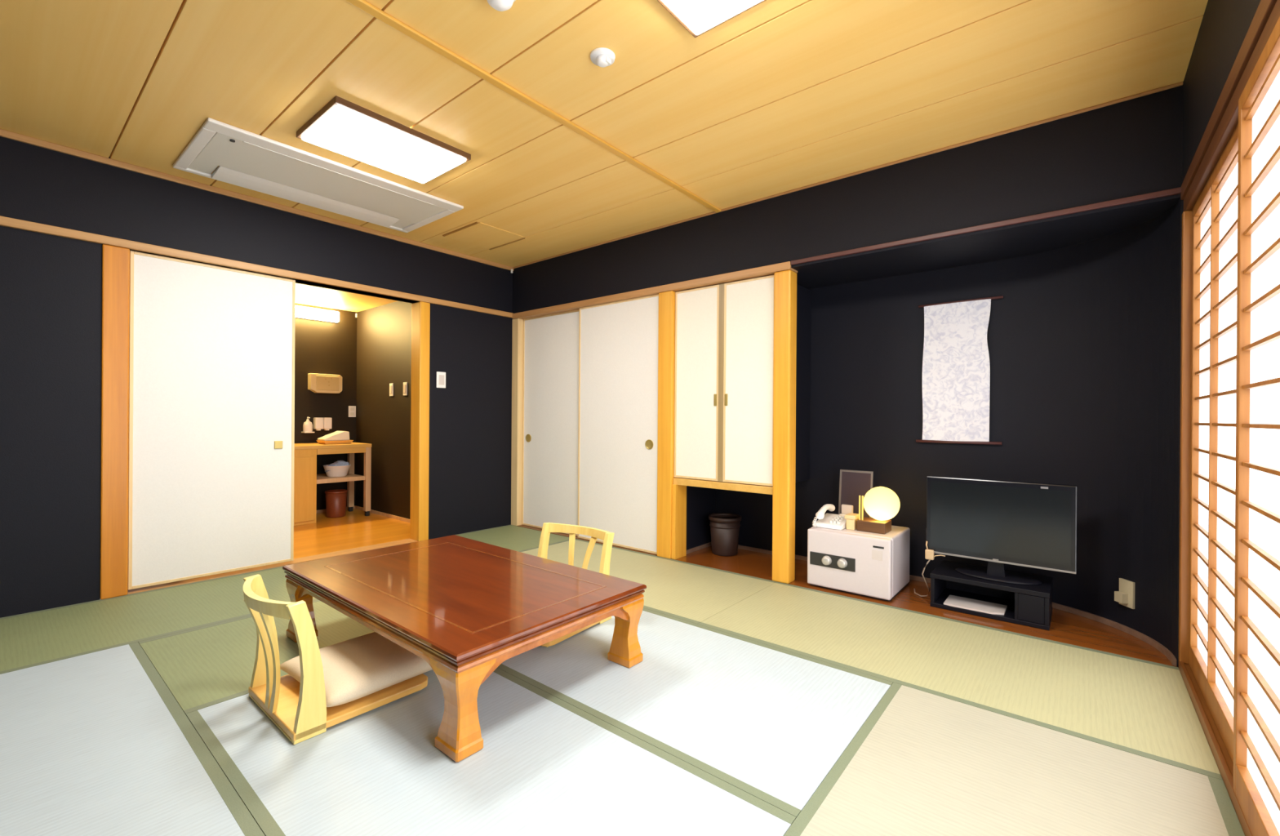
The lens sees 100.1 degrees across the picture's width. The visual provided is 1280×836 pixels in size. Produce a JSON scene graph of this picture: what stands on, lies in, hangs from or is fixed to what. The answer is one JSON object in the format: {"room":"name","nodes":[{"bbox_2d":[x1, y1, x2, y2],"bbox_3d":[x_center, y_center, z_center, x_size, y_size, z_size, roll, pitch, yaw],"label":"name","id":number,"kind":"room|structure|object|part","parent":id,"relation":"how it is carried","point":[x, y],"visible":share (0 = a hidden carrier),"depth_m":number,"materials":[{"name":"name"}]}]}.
{"room":"japanese inn room","nodes":[
{"label":"japanese inn room","id":0,"kind":"room"},
{"bbox_2d":[0,136,512,617],"bbox_3d":[-2.328,-0.219,3.685,0.120,2.406,3.680,0,0,39],"label":"wall","id":1,"kind":"structure","parent":0,"point":[51,286],"depth_m":2.87,"materials":[{"name":"black paint"}]},
{"bbox_2d":[99,244,129,599],"bbox_3d":[-2.913,0.021,2.966,0.132,1.918,0.108,0,0,39],"label":"wooden post","id":2,"kind":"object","parent":1,"relation":"attached to","point":[115,260],"depth_m":2.92,"materials":[{"name":"brown wood"}]},
{"bbox_2d":[127,250,295,590],"bbox_3d":[-2.595,0.014,3.306,0.031,1.892,0.813,0,0,39],"label":"door","id":3,"kind":"structure","parent":1,"relation":"in","point":[211,450],"depth_m":3.26,"materials":[{"name":"paper"}]},
{"bbox_3d":[-2.389,0.177,3.542,0.009,0.052,0.048,0,0,39],"label":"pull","id":4,"kind":"part","parent":3,"relation":"part of","materials":[{"name":"gold metal"}]},
{"bbox_2d":[0,215,513,317],"bbox_3d":[-2.345,-0.956,3.625,0.122,0.044,3.560,0,0,39],"label":"trim","id":5,"kind":"structure","parent":1,"relation":"attached to","point":[4,221],"depth_m":3.31,"materials":[{"name":"brown wood"}]},
{"bbox_2d":[0,128,513,271],"bbox_3d":[-2.305,-1.385,3.594,0.018,0.033,3.560,0,0,39],"label":"trim","id":6,"kind":"structure","parent":1,"relation":"attached to","point":[3,133],"depth_m":3.26,"materials":[{"name":"brown wood"}]},
{"bbox_2d":[127,538,417,594],"bbox_3d":[-2.359,1.030,3.668,0.129,0.106,1.684,0,0,39],"label":"trim","id":7,"kind":"structure","parent":1,"relation":"attached to","point":[340,553],"depth_m":3.57,"materials":[{"name":"brown wood"}]},
{"bbox_2d":[409,301,430,541],"bbox_3d":[-1.784,0.028,4.346,0.144,1.918,0.085,0,0,39],"label":"trim","id":8,"kind":"structure","parent":1,"relation":"attached to","point":[420,311],"depth_m":4.30,"materials":[{"name":"brown wood"}]},
{"bbox_2d":[436,371,445,387],"bbox_3d":[-1.638,-0.314,4.418,0.014,0.132,0.082,0,0,39],"label":"light switch","id":9,"kind":"object","parent":1,"relation":"attached to","point":[441,376],"visible":1,"depth_m":4.41,"materials":[{"name":"white plastic"}]},
{"bbox_2d":[294,302,356,510],"bbox_3d":[-3.660,-0.227,5.155,0.115,2.600,1.980,0,0,39],"label":"wall","id":10,"kind":"structure","parent":0,"point":[321,347],"depth_m":5.55,"materials":[{"name":"paint"}]},
{"bbox_2d":[301,417,314,432],"bbox_3d":[-3.337,0.068,5.386,0.095,0.162,0.090,0,0,39],"label":"soap bottle","id":11,"kind":"object","parent":10,"relation":"attached to","point":[308,425],"visible":1,"depth_m":5.36,"materials":[{"name":"white plastic"}]},
{"bbox_2d":[295,305,339,322],"bbox_3d":[-3.343,-1.058,5.377,0.085,0.123,0.598,0,0,39],"label":"wall lamp","id":12,"kind":"object","parent":10,"relation":"attached to","point":[301,312],"visible":0.57,"depth_m":5.42,"materials":[{"name":"white plastic"}]},
{"bbox_2d":[313,417,323,430],"bbox_3d":[-3.283,0.062,5.472,0.070,0.132,0.074,0,0,39],"label":"soap dispenser","id":13,"kind":"object","parent":10,"relation":"attached to","point":[317,421],"visible":1,"depth_m":5.45,"materials":[{"name":"white plastic"}]},
{"bbox_2d":[307,373,342,393],"bbox_3d":[-3.233,-0.353,5.510,0.094,0.193,0.300,0,0,39],"label":"dispenser","id":14,"kind":"object","parent":10,"relation":"attached to","point":[317,383],"visible":1,"depth_m":5.47,"materials":[{"name":"beige plastic"}]},
{"bbox_3d":[-3.197,-0.355,5.490,0.009,0.147,0.215,0,0,39],"label":"panel","id":15,"kind":"part","parent":14,"relation":"part of","materials":[{"name":"beige"}]},
{"bbox_2d":[322,417,332,430],"bbox_3d":[-3.233,0.062,5.533,0.070,0.132,0.075,0,0,39],"label":"soap dispenser","id":16,"kind":"object","parent":10,"relation":"attached to","point":[327,422],"visible":0.89,"depth_m":5.51,"materials":[{"name":"white plastic"}]},
{"bbox_2d":[348,405,355,417],"bbox_3d":[-3.089,-0.069,5.753,0.012,0.120,0.076,0,0,39],"label":"wall outlet","id":17,"kind":"object","parent":10,"relation":"attached to","point":[352,409],"visible":1,"depth_m":5.75,"materials":[{"name":"white plastic"}]},
{"bbox_2d":[316,505,409,522],"bbox_3d":[-2.911,0.964,4.534,1.844,0.030,1.740,0,0,39],"label":"baseboard","id":18,"kind":"structure","parent":10,"relation":"attached to","point":[378,513],"depth_m":5.40,"materials":[{"name":"brown wood"}]},
{"bbox_2d":[295,283,398,311],"bbox_3d":[-2.896,-1.181,4.532,1.845,0.080,1.740,0,0,39],"label":"ceiling","id":19,"kind":"structure","parent":0,"point":[308,295],"depth_m":5.16,"materials":[{"name":"paint"}]},
{"bbox_2d":[293,508,409,558],"bbox_3d":[-2.868,1.029,4.537,1.980,0.100,1.800,0,0,39],"label":"floor","id":20,"kind":"structure","parent":0,"point":[353,530],"depth_m":4.57,"materials":[{"name":"orange wood"}]},
{"bbox_2d":[293,442,371,525],"bbox_3d":[-3.204,0.615,5.162,0.552,0.722,0.976,0,0,39],"label":"shelf unit","id":21,"kind":"object","parent":20,"relation":"on","point":[306,478],"visible":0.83,"depth_m":4.98,"materials":[{"name":"brown wood"}]},
{"bbox_3d":[-3.153,0.652,4.802,0.016,0.590,0.425,0,0,39],"label":"cabinet door","id":22,"kind":"part","parent":21,"relation":"part of","materials":[{"name":"orange wood"}]},
{"bbox_2d":[294,442,371,449],"bbox_3d":[-3.206,0.271,5.165,0.540,0.034,0.976,0,0,39],"label":"countertop","id":23,"kind":"structure","parent":21,"relation":"on","point":[316,445],"depth_m":5.14,"materials":[{"name":"brown wood"}]},
{"bbox_2d":[315,431,353,444],"bbox_3d":[-3.019,0.192,5.306,0.200,0.126,0.270,0,0,39],"label":"tray","id":24,"kind":"object","parent":23,"relation":"on","point":[337,437],"visible":1,"depth_m":5.26,"materials":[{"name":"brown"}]},
{"bbox_2d":[317,431,349,440],"bbox_3d":[-3.027,0.175,5.296,0.180,0.092,0.234,0,0,39],"label":"towel","id":25,"kind":"object","parent":24,"relation":"on","point":[337,435],"depth_m":5.27,"materials":[{"name":"white fabric"}]},
{"bbox_2d":[322,460,351,476],"bbox_3d":[-2.987,0.497,5.284,0.244,0.156,0.244,0,0,39],"label":"basin","id":26,"kind":"object","parent":21,"relation":"in","point":[339,468],"visible":1,"depth_m":5.22,"materials":[{"name":"white plastic"}]},
{"bbox_2d":[316,473,364,484],"bbox_3d":[-3.077,0.595,5.332,0.530,0.040,0.440,0,0,39],"label":"shelf","id":27,"kind":"object","parent":21,"relation":"attached to","point":[322,477],"depth_m":5.21,"materials":[{"name":"brown wood"}]},
{"bbox_3d":[-3.028,0.609,5.613,0.050,0.640,0.052,0,0,39],"label":"leg","id":28,"kind":"part","parent":21,"relation":"part of","materials":[{"name":"brown wood"}]},
{"bbox_3d":[-2.731,0.612,5.368,0.050,0.640,0.052,0,0,39],"label":"leg","id":29,"kind":"part","parent":21,"relation":"part of","materials":[{"name":"beige wood"}]},
{"bbox_2d":[324,488,347,517],"bbox_3d":[-3.014,0.849,5.318,0.198,0.255,0.198,0,0,39],"label":"waste bin","id":30,"kind":"object","parent":20,"relation":"on","point":[335,500],"visible":1,"depth_m":5.25,"materials":[{"name":"brown plastic"}]},
{"bbox_2d":[355,301,412,519],"bbox_3d":[-2.312,-0.268,5.251,1.845,2.500,0.120,0,0,39],"label":"wall","id":31,"kind":"structure","parent":0,"point":[384,332],"depth_m":5.36,"materials":[{"name":"paint"}]},
{"bbox_2d":[389,382,393,395],"bbox_3d":[-2.449,-0.279,5.276,0.072,0.128,0.014,0,0,39],"label":"light switch","id":32,"kind":"object","parent":31,"relation":"attached to","point":[391,384],"visible":1,"depth_m":5.26,"materials":[{"name":"white plastic"}]},
{"bbox_2d":[403,382,407,395],"bbox_3d":[-2.237,-0.277,5.101,0.072,0.128,0.014,0,0,39],"label":"light switch","id":33,"kind":"object","parent":31,"relation":"attached to","point":[405,384],"visible":1,"depth_m":5.08,"materials":[{"name":"white plastic"}]},
{"bbox_2d":[0,0,1208,266],"bbox_3d":[-0.560,-1.419,2.192,4.594,0.060,3.610,0,0,39],"label":"ceiling","id":34,"kind":"structure","parent":0,"point":[779,96],"depth_m":2.21,"materials":[{"name":"brown wood"}]},
{"bbox_2d":[172,117,463,232],"bbox_3d":[-1.871,-1.382,3.242,0.755,0.031,1.337,0,0,39],"label":"air conditioner","id":35,"kind":"object","parent":34,"relation":"attached to","point":[244,158],"visible":1,"depth_m":3.09,"materials":[{"name":"white plastic"}]},
{"bbox_3d":[-1.825,-1.389,3.204,0.425,0.014,1.223,0,0,39],"label":"intake panel","id":36,"kind":"part","parent":35,"relation":"part of","materials":[{"name":"white plastic"}]},
{"bbox_2d":[296,95,471,183],"bbox_3d":[-1.283,-1.373,2.719,0.472,0.041,0.665,0,0,39],"label":"ceiling light","id":37,"kind":"object","parent":34,"relation":"attached to","point":[345,127],"visible":1,"depth_m":2.64,"materials":[{"name":"white plastic"}]},
{"bbox_2d":[442,222,524,249],"bbox_3d":[-1.195,-1.390,4.112,0.470,0.008,0.430,0,0,39],"label":"ceiling hatch","id":38,"kind":"object","parent":34,"relation":"attached to","point":[479,234],"visible":1,"depth_m":4.10,"materials":[{"name":"brown wood"}]},
{"bbox_2d":[487,0,515,11],"bbox_3d":[-0.452,-1.356,1.728,0.120,0.061,0.120,0,0,39],"label":"dome","id":39,"kind":"object","parent":34,"relation":"attached to","point":[499,5],"visible":1,"depth_m":1.73,"materials":[{"name":"white plastic"}]},
{"bbox_2d":[345,0,720,212],"bbox_3d":[-0.601,-1.382,2.193,0.038,0.014,3.560,0,0,39],"label":"trim","id":40,"kind":"structure","parent":34,"relation":"attached to","point":[365,6],"depth_m":2.24,"materials":[{"name":"yellow wood"}]},
{"bbox_2d":[590,47,615,66],"bbox_3d":[-0.143,-1.368,2.050,0.096,0.033,0.096,0,0,39],"label":"smoke detector","id":41,"kind":"object","parent":34,"relation":"attached to","point":[600,56],"visible":1,"depth_m":2.03,"materials":[{"name":"white plastic"}]},
{"bbox_2d":[657,0,765,37],"bbox_3d":[0.169,-1.362,1.507,0.470,0.041,0.658,0,0,39],"label":"ceiling light","id":42,"kind":"object","parent":34,"relation":"attached to","point":[698,17],"visible":1,"depth_m":1.77,"materials":[{"name":"white plastic"}]},
{"bbox_2d":[512,81,1183,666],"bbox_3d":[0.775,-0.198,3.827,4.494,2.406,0.720,0,0,39],"label":"wall","id":43,"kind":"structure","parent":0,"point":[1084,333],"depth_m":2.87,"materials":[{"name":"black paint"}]},
{"bbox_2d":[511,318,523,525],"bbox_3d":[-1.127,0.038,4.977,0.091,1.906,0.096,0,0,39],"label":"trim","id":44,"kind":"structure","parent":43,"relation":"attached to","point":[517,323],"depth_m":4.93,"materials":[{"name":"beige wood"}]},
{"bbox_2d":[521,309,578,536],"bbox_3d":[-0.765,0.038,4.706,0.809,1.900,0.031,0,0,39],"label":"door","id":45,"kind":"structure","parent":43,"relation":"in","point":[550,390],"depth_m":4.71,"materials":[{"name":"paper"}]},
{"bbox_3d":[-1.019,0.184,4.901,0.072,0.072,0.011,0,0,39],"label":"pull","id":46,"kind":"part","parent":45,"relation":"part of","materials":[{"name":"gold metal"}]},
{"bbox_2d":[510,524,657,555],"bbox_3d":[-0.511,1.044,4.474,1.700,0.104,0.104,0,0,39],"label":"trim","id":47,"kind":"structure","parent":43,"relation":"attached to","point":[521,526],"depth_m":4.50,"materials":[{"name":"beige wood"}]},
{"bbox_2d":[577,293,658,554],"bbox_3d":[-0.177,0.042,4.174,0.842,1.900,0.031,0,0,39],"label":"door","id":48,"kind":"structure","parent":43,"relation":"in","point":[618,426],"depth_m":4.14,"materials":[{"name":"paper"}]},
{"bbox_3d":[0.070,0.195,3.957,0.072,0.072,0.011,0,0,39],"label":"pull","id":49,"kind":"part","parent":48,"relation":"part of","materials":[{"name":"gold metal"}]},
{"bbox_2d":[512,261,797,319],"bbox_3d":[-0.100,-0.931,4.135,2.698,0.048,0.120,0,0,39],"label":"trim","id":50,"kind":"structure","parent":43,"relation":"attached to","point":[766,270],"depth_m":3.81,"materials":[{"name":"wood"}]},
{"bbox_2d":[657,290,675,559],"bbox_3d":[0.222,0.048,3.897,0.123,1.906,0.152,0,0,39],"label":"trim","id":51,"kind":"structure","parent":43,"relation":"attached to","point":[666,334],"depth_m":3.83,"materials":[{"name":"brown wood"}]},
{"bbox_2d":[671,484,686,559],"bbox_3d":[0.281,0.737,3.853,0.034,0.530,0.140,0,0,39],"label":"trim","id":52,"kind":"structure","parent":43,"relation":"attached to","point":[678,550],"depth_m":3.82,"materials":[{"name":"orange wood"}]},
{"bbox_2d":[673,275,810,494],"bbox_3d":[0.718,-0.211,3.791,0.771,1.376,0.568,0,0,39],"label":"upper cabinet","id":53,"kind":"object","parent":43,"relation":"attached to","point":[724,332],"visible":0.84,"depth_m":3.58,"materials":[{"name":"paper"}]},
{"bbox_3d":[0.397,-0.237,3.721,0.360,1.320,0.024,0,0,39],"label":"cabinet door","id":54,"kind":"part","parent":53,"relation":"part of","materials":[{"name":"paper"}]},
{"bbox_3d":[0.388,-0.237,3.710,0.360,1.320,0.004,0,0,39],"label":"door frame","id":55,"kind":"part","parent":53,"relation":"part of","materials":[{"name":"white paper"}]},
{"bbox_3d":[0.508,-0.121,3.608,0.022,0.080,0.010,0,0,39],"label":"door pull","id":56,"kind":"part","parent":53,"relation":"part of","materials":[{"name":"gold metal"}]},
{"bbox_3d":[0.571,-0.121,3.556,0.022,0.080,0.010,0,0,39],"label":"door pull","id":57,"kind":"part","parent":53,"relation":"part of","materials":[{"name":"gold metal"}]},
{"bbox_3d":[0.700,-0.235,3.454,0.367,1.320,0.004,0,0,39],"label":"door frame","id":58,"kind":"part","parent":53,"relation":"part of","materials":[{"name":"white paper"}]},
{"bbox_3d":[0.708,-0.235,3.465,0.367,1.320,0.024,0,0,39],"label":"cabinet door","id":59,"kind":"part","parent":53,"relation":"part of","materials":[{"name":"paper"}]},
{"bbox_2d":[772,269,796,583],"bbox_3d":[0.893,0.053,3.312,0.110,1.906,0.104,0,0,39],"label":"wooden post","id":60,"kind":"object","parent":43,"relation":"attached to","point":[784,282],"depth_m":3.27,"materials":[{"name":"brown wood"}]},
{"bbox_2d":[512,81,1182,268],"bbox_3d":[0.519,-1.375,3.569,4.376,0.013,0.012,0,0,39],"label":"trim","id":61,"kind":"structure","parent":43,"relation":"attached to","point":[1180,83],"depth_m":2.81,"materials":[{"name":"brown wood"}]},
{"bbox_2d":[686,542,1176,666],"bbox_3d":[1.394,0.995,3.227,2.550,0.026,0.589,0,0,39],"label":"baseboard","id":62,"kind":"structure","parent":43,"relation":"attached to","point":[1153,642],"depth_m":2.70,"materials":[{"name":"brown wood"}]},
{"bbox_2d":[915,295,1003,444],"bbox_3d":[1.889,-0.273,3.188,0.443,0.851,0.024,0,0,39],"label":"scroll","id":63,"kind":"object","parent":43,"relation":"attached to","point":[956,365],"visible":1,"depth_m":3.19,"materials":[{"name":"paper"}]},
{"bbox_3d":[1.887,0.144,3.188,0.443,0.018,0.018,0,0,39],"label":"rod","id":64,"kind":"part","parent":63,"relation":"part of","materials":[{"name":"wood"}]},
{"bbox_3d":[1.898,-0.690,3.188,0.435,0.016,0.016,0,0,39],"label":"rod","id":65,"kind":"part","parent":63,"relation":"part of","materials":[{"name":"brown wood"}]},
{"bbox_2d":[790,186,1181,265],"bbox_3d":[1.578,-0.932,2.734,1.674,0.024,0.074,0,0,39],"label":"trim","id":66,"kind":"structure","parent":43,"relation":"attached to","point":[1170,192],"depth_m":2.56,"materials":[{"name":"brown wood"}]},
{"bbox_2d":[1114,577,1134,608],"bbox_3d":[2.295,0.831,2.540,0.042,0.124,0.072,0,0,-1],"label":"wall outlet","id":67,"kind":"object","parent":43,"relation":"attached to","point":[1125,596],"visible":1,"depth_m":2.53,"materials":[{"name":"beige plastic"}]},
{"bbox_2d":[1178,209,1192,664],"bbox_3d":[2.240,0.077,2.152,0.100,1.820,0.064,0,0,39],"label":"trim","id":68,"kind":"structure","parent":43,"relation":"attached to","point":[1187,215],"depth_m":2.15,"materials":[{"name":"brown wood"}]},
{"bbox_2d":[656,546,1178,667],"bbox_3d":[1.452,1.060,3.285,2.844,0.101,0.748,0,0,39],"label":"floor","id":69,"kind":"structure","parent":0,"point":[1065,627],"depth_m":2.75,"materials":[{"name":"brown wood"}]},
{"bbox_2d":[708,512,741,556],"bbox_3d":[0.628,0.863,3.968,0.242,0.278,0.242,0,0,39],"label":"waste bin","id":70,"kind":"object","parent":69,"relation":"on","point":[724,526],"visible":1,"depth_m":3.88,"materials":[{"name":"brown plastic"}]},
{"bbox_2d":[807,525,910,601],"bbox_3d":[1.311,0.835,3.221,0.468,0.346,0.468,0,0,39],"label":"safe","id":71,"kind":"object","parent":69,"relation":"on","point":[876,566],"visible":0.98,"depth_m":3.06,"materials":[{"name":"white metal"}]},
{"bbox_3d":[1.084,0.832,3.121,0.056,0.056,0.026,0,0,39],"label":"dial knob","id":72,"kind":"part","parent":71,"relation":"part of","materials":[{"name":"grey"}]},
{"bbox_2d":[811,503,846,530],"bbox_3d":[1.171,0.597,3.260,0.165,0.124,0.246,0,0,39],"label":"telephone","id":73,"kind":"object","parent":71,"relation":"on","point":[830,521],"visible":0.98,"depth_m":3.23,"materials":[{"name":"white plastic"}]},
{"bbox_3d":[1.052,0.627,3.223,0.028,0.060,0.038,0,0,39],"label":"cord","id":74,"kind":"part","parent":73,"relation":"part of","materials":[{"name":"white plastic"}]},
{"bbox_3d":[1.117,0.834,3.116,0.262,0.075,0.008,0,0,39],"label":"knob panel","id":75,"kind":"part","parent":71,"relation":"part of","materials":[{"name":"grey metal"}]},
{"bbox_3d":[1.153,0.833,3.064,0.056,0.056,0.026,0,0,39],"label":"dial knob","id":76,"kind":"part","parent":71,"relation":"part of","materials":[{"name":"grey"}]},
{"bbox_2d":[840,504,853,515],"bbox_3d":[1.292,0.601,3.341,0.090,0.119,0.026,0,0,39],"label":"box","id":77,"kind":"object","parent":71,"relation":"on","point":[846,508],"visible":0.46,"depth_m":3.33,"materials":[{"name":"beige"}]},
{"bbox_2d":[844,512,858,529],"bbox_3d":[1.267,0.618,3.198,0.062,0.085,0.100,0,0,39],"label":"box","id":78,"kind":"object","parent":71,"relation":"on","point":[851,518],"visible":0.83,"depth_m":3.17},
{"bbox_3d":[1.267,0.587,3.198,0.062,0.024,0.100,0,0,39],"label":"lid","id":79,"kind":"part","parent":78,"relation":"part of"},
{"bbox_2d":[838,469,873,518],"bbox_3d":[1.356,0.496,3.372,0.202,0.329,0.100,0,0,39],"label":"mirror","id":80,"kind":"object","parent":71,"relation":"on","point":[853,484],"visible":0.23,"depth_m":3.38,"materials":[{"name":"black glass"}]},
{"bbox_3d":[1.315,0.713,2.954,0.057,0.010,0.004,0,0,39],"label":"name plate","id":81,"kind":"part","parent":71,"relation":"part of","materials":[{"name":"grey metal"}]},
{"bbox_2d":[857,486,900,533],"bbox_3d":[1.402,0.531,3.133,0.213,0.260,0.196,0,0,39],"label":"table lamp","id":82,"kind":"object","parent":71,"relation":"on","point":[882,504],"visible":1,"depth_m":3.07,"materials":[{"name":"white glass"}]},
{"bbox_3d":[1.294,0.528,3.156,0.008,0.143,0.008,0,0,39],"label":"post","id":83,"kind":"part","parent":82,"relation":"part of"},
{"bbox_3d":[1.306,0.528,3.146,0.008,0.143,0.008,0,0,39],"label":"post","id":84,"kind":"part","parent":82,"relation":"part of","materials":[{"name":"gold metal"}]},
{"bbox_3d":[1.409,0.499,3.128,0.196,0.196,0.196,0,0,39],"label":"paper globe","id":85,"kind":"part","parent":82,"relation":"part of","materials":[{"name":"white paper"}]},
{"bbox_2d":[929,560,1053,630],"bbox_3d":[1.861,0.923,2.843,0.510,0.178,0.352,0,0,39],"label":"stand","id":86,"kind":"object","parent":69,"relation":"on","point":[1031,606],"visible":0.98,"depth_m":2.77,"materials":[{"name":"black wood"}]},
{"bbox_2d":[943,595,1007,615],"bbox_3d":[1.762,0.984,2.818,0.265,0.010,0.176,0,0,39],"label":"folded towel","id":87,"kind":"object","parent":86,"relation":"on","point":[966,603],"visible":1,"depth_m":2.80,"materials":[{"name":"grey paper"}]},
{"bbox_2d":[925,475,1077,585],"bbox_3d":[1.880,0.577,2.817,0.646,0.511,0.228,0,0,39],"label":"television","id":88,"kind":"object","parent":86,"relation":"on","point":[1028,524],"visible":0.98,"depth_m":2.73,"materials":[{"name":"black plastic"}]},
{"bbox_2d":[913,541,945,596],"bbox_3d":[1.590,0.843,3.019,0.089,0.333,0.268,0,0,-6],"label":"power adapter","id":89,"kind":"object","parent":88,"relation":"hanging from","point":[929,553],"visible":1,"depth_m":2.93,"materials":[{"name":"beige plastic"}]},
{"bbox_3d":[1.594,0.889,3.042,0.048,0.239,0.233,0,0,11],"label":"cord","id":90,"kind":"part","parent":89,"relation":"part of","materials":[{"name":"beige plastic"}]},
{"bbox_3d":[1.896,0.924,2.599,0.103,0.128,0.012,0,0,39],"label":"door","id":91,"kind":"part","parent":86,"relation":"part of","materials":[{"name":"black wood"}]},
{"bbox_2d":[1182,0,1260,181],"bbox_3d":[1.133,-0.193,0.762,0.149,2.406,3.560,0,0,39],"label":"wall","id":92,"kind":"structure","parent":0,"point":[1224,25],"depth_m":1.73,"materials":[{"name":"black paint"}]},
{"bbox_2d":[1188,123,1238,763],"bbox_3d":[1.889,0.073,1.744,0.024,1.820,1.009,0,0,39],"label":"shoji screen","id":93,"kind":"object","parent":92,"relation":"in","point":[1215,212],"depth_m":1.82,"materials":[{"name":"white paper"}]},
{"bbox_2d":[1178,660,1252,835],"bbox_3d":[1.357,1.034,1.087,0.100,0.116,2.764,0,0,39],"label":"trim","id":94,"kind":"structure","parent":92,"relation":"attached to","point":[1224,762],"depth_m":1.65,"materials":[{"name":"brown wood"}]},
{"bbox_2d":[1180,0,1279,211],"bbox_3d":[1.373,-0.894,1.084,0.114,0.112,2.764,0,0,39],"label":"trim","id":95,"kind":"structure","parent":92,"relation":"attached to","point":[1224,120],"depth_m":1.52,"materials":[{"name":"brown wood"}]},
{"bbox_2d":[1232,16,1279,835],"bbox_3d":[1.284,0.069,1.046,0.024,1.820,0.932,0,0,39],"label":"shoji screen","id":96,"kind":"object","parent":92,"relation":"in","point":[1256,683],"depth_m":1.29,"materials":[{"name":"white paper"}]},
{"bbox_3d":[-0.556,1.083,2.157,4.614,0.068,3.580,0,0,39],"label":"floor","id":97,"kind":"structure","parent":0,"visible":0},
{"bbox_2d":[0,641,264,835],"bbox_3d":[-1.812,1.014,1.453,1.761,0.051,0.894,0,0,39],"label":"mat","id":98,"kind":"object","parent":97,"relation":"on","point":[95,744],"visible":1,"depth_m":1.55,"materials":[{"name":"white wicker"}]},
{"bbox_2d":[0,565,318,674],"bbox_3d":[-2.554,1.008,2.633,0.880,0.051,1.776,0,0,39],"label":"mat","id":99,"kind":"object","parent":97,"relation":"on","point":[35,638],"visible":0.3,"depth_m":2.62,"materials":[{"name":"green wicker"}]},
{"bbox_2d":[138,600,374,715],"bbox_3d":[-1.302,1.016,2.761,0.888,0.051,1.771,0,0,39],"label":"mat","id":100,"kind":"object","parent":97,"relation":"on","point":[203,667],"visible":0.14,"depth_m":2.26,"materials":[{"name":"green wicker"}]},
{"bbox_2d":[282,534,646,762],"bbox_3d":[-0.796,0.835,2.313,1.422,0.320,0.869,0,0,39],"label":"table","id":101,"kind":"object","parent":100,"relation":"on","point":[465,607],"visible":1,"depth_m":2.03,"materials":[{"name":"brown wood"}]},
{"bbox_3d":[-1.501,0.848,2.432,0.155,0.283,0.141,0,0,39],"label":"leg","id":102,"kind":"part","parent":101,"relation":"part of","materials":[{"name":"wood"}]},
{"bbox_3d":[-0.543,0.855,1.644,0.155,0.283,0.141,0,0,39],"label":"leg","id":103,"kind":"part","parent":101,"relation":"part of","materials":[{"name":"orange wood"}]},
{"bbox_3d":[-0.797,0.725,2.311,1.406,0.024,0.850,0,0,39],"label":"moulding","id":104,"kind":"part","parent":101,"relation":"part of","materials":[{"name":"brown wood"}]},
{"bbox_3d":[-0.086,0.858,2.200,0.155,0.283,0.141,0,0,39],"label":"leg","id":105,"kind":"part","parent":101,"relation":"part of","materials":[{"name":"orange wood"}]},
{"bbox_2d":[186,667,795,835],"bbox_3d":[-0.564,1.022,1.571,1.760,0.051,0.870,0,0,39],"label":"mat","id":106,"kind":"object","parent":97,"relation":"on","point":[545,765],"visible":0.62,"depth_m":1.48,"materials":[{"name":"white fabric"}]},
{"bbox_2d":[243,573,427,744],"bbox_3d":[-1.098,0.778,1.919,0.448,0.429,0.513,0,0,39],"label":"chair","id":107,"kind":"object","parent":106,"relation":"on","point":[300,710],"visible":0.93,"depth_m":1.73,"materials":[{"name":"yellow wood"}]},
{"bbox_3d":[-1.235,0.590,1.750,0.400,0.048,0.076,0,0,39],"label":"rail","id":108,"kind":"part","parent":107,"relation":"part of","materials":[{"name":"yellow wood"}]},
{"bbox_2d":[280,631,432,706],"bbox_3d":[-1.012,0.917,2.034,0.450,0.085,0.509,0,0,39],"label":"floor cushion","id":109,"kind":"object","parent":107,"relation":"on","point":[362,666],"visible":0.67,"depth_m":1.92,"materials":[{"name":"fabric"}]},
{"bbox_2d":[455,524,568,551],"bbox_3d":[-1.425,1.014,4.007,0.880,0.051,1.777,0,0,39],"label":"mat","id":110,"kind":"object","parent":97,"relation":"on","point":[515,538],"visible":0.19,"depth_m":4.45,"materials":[{"name":"green wicker"}]},
{"bbox_2d":[520,538,777,623],"bbox_3d":[-0.120,1.024,3.511,1.761,0.051,0.886,0,0,39],"label":"mat","id":111,"kind":"object","parent":97,"relation":"on","point":[692,593],"visible":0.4,"depth_m":3.31,"materials":[{"name":"green fabric"}]},
{"bbox_2d":[497,608,893,817],"bbox_3d":[-0.001,1.026,2.255,1.760,0.051,0.899,0,0,39],"label":"mat","id":112,"kind":"object","parent":97,"relation":"on","point":[771,723],"visible":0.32,"depth_m":1.93,"materials":[{"name":"white wicker"}]},
{"bbox_2d":[537,522,614,647],"bbox_3d":[-0.433,0.782,2.634,0.448,0.429,0.513,0,0,34],"label":"chair","id":113,"kind":"object","parent":112,"relation":"on","point":[607,537],"visible":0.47,"depth_m":2.78,"materials":[{"name":"yellow wood"}]},
{"bbox_3d":[-0.308,0.596,2.814,0.400,0.048,0.076,0,0,34],"label":"rail","id":114,"kind":"part","parent":113,"relation":"part of","materials":[{"name":"beige wood"}]},
{"bbox_2d":[697,582,1222,780],"bbox_3d":[1.236,1.034,2.396,1.747,0.051,0.886,0,0,39],"label":"mat","id":115,"kind":"object","parent":97,"relation":"on","point":[1142,708],"visible":0.71,"depth_m":2.18,"materials":[{"name":"green wicker"}]},
{"bbox_2d":[783,682,1244,835],"bbox_3d":[0.735,1.032,1.086,0.858,0.051,1.771,0,0,39],"label":"mat","id":116,"kind":"object","parent":97,"relation":"on","point":[922,763],"visible":1,"depth_m":1.47,"materials":[{"name":"beige wicker"}]}
]}

